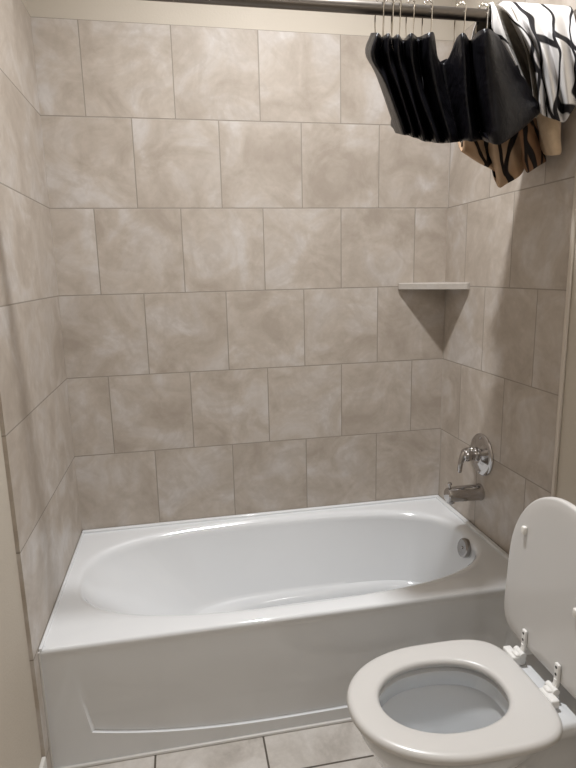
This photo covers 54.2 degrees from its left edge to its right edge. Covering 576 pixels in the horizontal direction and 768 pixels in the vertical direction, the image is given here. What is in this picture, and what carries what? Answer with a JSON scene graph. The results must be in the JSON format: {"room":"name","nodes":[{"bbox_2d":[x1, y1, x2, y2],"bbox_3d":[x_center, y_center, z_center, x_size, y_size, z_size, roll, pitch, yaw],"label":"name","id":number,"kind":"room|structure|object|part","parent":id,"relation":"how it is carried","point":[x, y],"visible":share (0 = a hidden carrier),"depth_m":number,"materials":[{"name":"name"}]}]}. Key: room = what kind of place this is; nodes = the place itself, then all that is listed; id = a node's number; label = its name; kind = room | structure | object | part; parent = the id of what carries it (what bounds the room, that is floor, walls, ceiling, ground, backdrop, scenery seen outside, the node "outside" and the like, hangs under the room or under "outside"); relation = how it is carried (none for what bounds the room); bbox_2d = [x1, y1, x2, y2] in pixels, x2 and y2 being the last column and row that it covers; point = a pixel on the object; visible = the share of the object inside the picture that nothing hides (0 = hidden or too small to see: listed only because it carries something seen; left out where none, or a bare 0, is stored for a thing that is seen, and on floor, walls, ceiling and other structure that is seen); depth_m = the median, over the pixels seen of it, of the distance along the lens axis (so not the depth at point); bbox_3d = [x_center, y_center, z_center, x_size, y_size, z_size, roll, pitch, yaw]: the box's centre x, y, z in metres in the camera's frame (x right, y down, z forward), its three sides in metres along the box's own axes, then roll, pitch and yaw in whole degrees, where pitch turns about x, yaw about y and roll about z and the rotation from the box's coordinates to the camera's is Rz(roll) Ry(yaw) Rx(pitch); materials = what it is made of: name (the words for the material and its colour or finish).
{"room":"bathroom","nodes":[
{"label":"bathroom","id":0,"kind":"room"},
{"bbox_2d":[0,0,81,767],"bbox_3d":[-0.646,-0.262,0.694,0.120,3.050,2.758,-3,11,-10],"label":"wall","id":1,"kind":"structure","parent":0,"point":[41,528],"depth_m":1.58,"materials":[{"name":"beige tile"}]},
{"bbox_2d":[39,757,46,767],"bbox_3d":[-0.485,1.256,0.610,0.012,0.098,1.966,-3,11,-10],"label":"baseboard","id":2,"kind":"structure","parent":1,"relation":"attached to","point":[43,764],"depth_m":1.53,"materials":[{"name":"white paint"}]},
{"bbox_2d":[38,651,53,767],"bbox_3d":[-0.677,0.922,1.574,0.008,0.385,0.008,-9,13,-32],"label":"trim","id":3,"kind":"structure","parent":1,"relation":"attached to","point":[39,655],"depth_m":1.57,"materials":[{"name":"grey"}]},
{"bbox_2d":[145,0,575,22],"bbox_3d":[0.026,-0.928,1.371,1.523,0.060,0.060,-3,11,-10],"label":"curtain rod","id":4,"kind":"object","parent":1,"relation":"attached to","point":[363,7],"visible":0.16,"depth_m":1.39,"materials":[{"name":"silver metal"}]},
{"bbox_2d":[374,0,384,49],"bbox_3d":[0.230,-0.906,1.415,0.008,0.125,0.040,-8,13,-30],"label":"curtain hook","id":5,"kind":"object","parent":4,"relation":"hanging from","point":[376,0],"visible":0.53,"depth_m":1.41,"materials":[{"name":"silver metal"}]},
{"bbox_2d":[383,0,393,44],"bbox_3d":[0.253,-0.908,1.420,0.008,0.125,0.040,-9,14,-34],"label":"curtain hook","id":6,"kind":"object","parent":4,"relation":"hanging from","point":[385,0],"visible":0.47,"depth_m":1.41,"materials":[{"name":"silver metal"}]},
{"bbox_2d":[391,0,401,50],"bbox_3d":[0.273,-0.909,1.423,0.008,0.125,0.040,-8,13,-30],"label":"curtain hook","id":7,"kind":"object","parent":4,"relation":"hanging from","point":[400,1],"visible":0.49,"depth_m":1.41,"materials":[{"name":"silver metal"}]},
{"bbox_2d":[405,0,415,36],"bbox_3d":[0.310,-0.911,1.430,0.008,0.125,0.040,-6,12,-24],"label":"curtain hook","id":8,"kind":"object","parent":4,"relation":"hanging from","point":[409,1],"visible":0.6,"depth_m":1.42,"materials":[{"name":"silver metal"}]},
{"bbox_2d":[422,0,432,34],"bbox_3d":[0.355,-0.914,1.439,0.008,0.125,0.040,-8,13,-32],"label":"curtain hook","id":9,"kind":"object","parent":4,"relation":"hanging from","point":[427,1],"visible":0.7,"depth_m":1.42,"materials":[{"name":"silver metal"}]},
{"bbox_2d":[365,29,539,144],"bbox_3d":[0.428,-0.766,1.474,0.487,0.315,0.292,-3,11,-10],"label":"shower curtain","id":10,"kind":"object","parent":4,"relation":"hanging from","point":[479,92],"visible":1,"depth_m":1.41,"materials":[{"name":"black fabric"}]},
{"bbox_2d":[454,1,466,42],"bbox_3d":[0.444,-0.919,1.455,0.008,0.125,0.040,-9,14,-34],"label":"curtain hook","id":11,"kind":"object","parent":4,"relation":"hanging from","point":[463,2],"visible":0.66,"depth_m":1.44,"materials":[{"name":"silver metal"}]},
{"bbox_2d":[476,3,488,32],"bbox_3d":[0.504,-0.923,1.466,0.008,0.125,0.040,-10,14,-36],"label":"curtain hook","id":12,"kind":"object","parent":4,"relation":"hanging from","point":[482,4],"visible":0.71,"depth_m":1.45,"materials":[{"name":"silver metal"}]},
{"bbox_2d":[458,1,575,187],"bbox_3d":[0.637,-0.788,1.558,0.254,0.441,0.314,-2,11,-5],"label":"patterned shower curtain","id":13,"kind":"object","parent":4,"relation":"hanging from","point":[540,39],"visible":0.72,"depth_m":1.46,"materials":[{"name":"white fabric"}]},
{"bbox_2d":[85,721,381,767],"bbox_3d":[0.193,1.224,1.154,1.764,0.080,2.970,-3,11,-10],"label":"floor","id":14,"kind":"structure","parent":0,"point":[341,745],"depth_m":1.65,"materials":[{"name":"tile"}]},
{"bbox_2d":[39,495,532,767],"bbox_3d":[-0.001,0.802,2.067,1.522,0.398,0.736,-3,11,-10],"label":"bathtub","id":15,"kind":"object","parent":14,"relation":"on","point":[171,634],"visible":0.95,"depth_m":1.75,"materials":[{"name":"white ceramic"}]},
{"bbox_2d":[59,717,351,767],"bbox_3d":[0.074,1.064,1.750,1.524,0.012,0.012,-3,11,-10],"label":"trim","id":16,"kind":"structure","parent":15,"relation":"attached to","point":[118,759],"depth_m":1.69,"materials":[{"name":"grey"}]},
{"bbox_3d":[0.672,0.626,2.148,0.034,0.073,0.074,-3,11,-10],"label":"overflow plate","id":17,"kind":"part","parent":15,"relation":"part of","materials":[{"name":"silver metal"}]},
{"bbox_2d":[347,497,575,767],"bbox_3d":[0.512,0.701,1.331,0.761,0.863,0.410,-3,11,-10],"label":"toilet","id":18,"kind":"object","parent":14,"relation":"on","point":[453,703],"visible":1,"depth_m":1.33,"materials":[{"name":"white ceramic"}]},
{"bbox_3d":[0.362,0.725,1.306,0.454,0.023,0.357,-3,11,-10],"label":"seat","id":19,"kind":"part","parent":18,"relation":"part of","materials":[{"name":"white plastic"}]},
{"bbox_3d":[0.455,0.932,1.365,0.591,0.398,0.342,-3,11,-10],"label":"bowl","id":20,"kind":"part","parent":18,"relation":"part of","materials":[{"name":"white ceramic"}]},
{"bbox_3d":[0.632,0.476,1.313,0.037,0.421,0.384,-3,11,-10],"label":"lid","id":21,"kind":"part","parent":18,"relation":"part of","materials":[{"name":"white plastic"}]},
{"bbox_2d":[26,0,454,530],"bbox_3d":[-0.110,-0.578,2.222,1.824,3.050,0.120,-3,11,-10],"label":"wall","id":22,"kind":"structure","parent":0,"point":[239,213],"depth_m":2.17,"materials":[{"name":"beige tile"}]},
{"bbox_2d":[398,282,469,289],"bbox_3d":[0.571,-0.387,2.223,0.207,0.026,0.207,-3,11,-10],"label":"corner shelf","id":23,"kind":"object","parent":22,"relation":"attached to","point":[423,285],"visible":1,"depth_m":2.21,"materials":[{"name":"stone"}]},
{"bbox_2d":[438,0,575,553],"bbox_3d":[0.968,-0.357,0.992,0.120,3.050,2.758,-3,11,-10],"label":"wall","id":24,"kind":"structure","parent":0,"point":[503,334],"depth_m":1.91,"materials":[{"name":"beige tile"}]},
{"bbox_2d":[444,482,484,504],"bbox_3d":[0.667,0.408,2.139,0.140,0.084,0.065,-3,11,-10],"label":"tub spout","id":25,"kind":"object","parent":24,"relation":"attached to","point":[471,492],"visible":1,"depth_m":2.12,"materials":[{"name":"silver metal"}]},
{"bbox_2d":[457,433,493,475],"bbox_3d":[0.685,0.269,2.116,0.099,0.160,0.160,-3,11,-10],"label":"shower valve","id":26,"kind":"object","parent":24,"relation":"attached to","point":[480,452],"visible":1,"depth_m":2.10,"materials":[{"name":"silver metal"}]},
{"bbox_3d":[0.661,0.285,2.114,0.050,0.099,0.034,-3,11,-10],"label":"lever","id":27,"kind":"part","parent":26,"relation":"part of","materials":[{"name":"silver metal"}]},
{"bbox_2d":[551,165,575,496],"bbox_3d":[0.806,-0.077,1.645,0.010,2.252,0.013,-3,11,-10],"label":"trim","id":28,"kind":"structure","parent":24,"relation":"attached to","point":[573,220],"depth_m":1.63,"materials":[{"name":"beige tile"}]}
]}

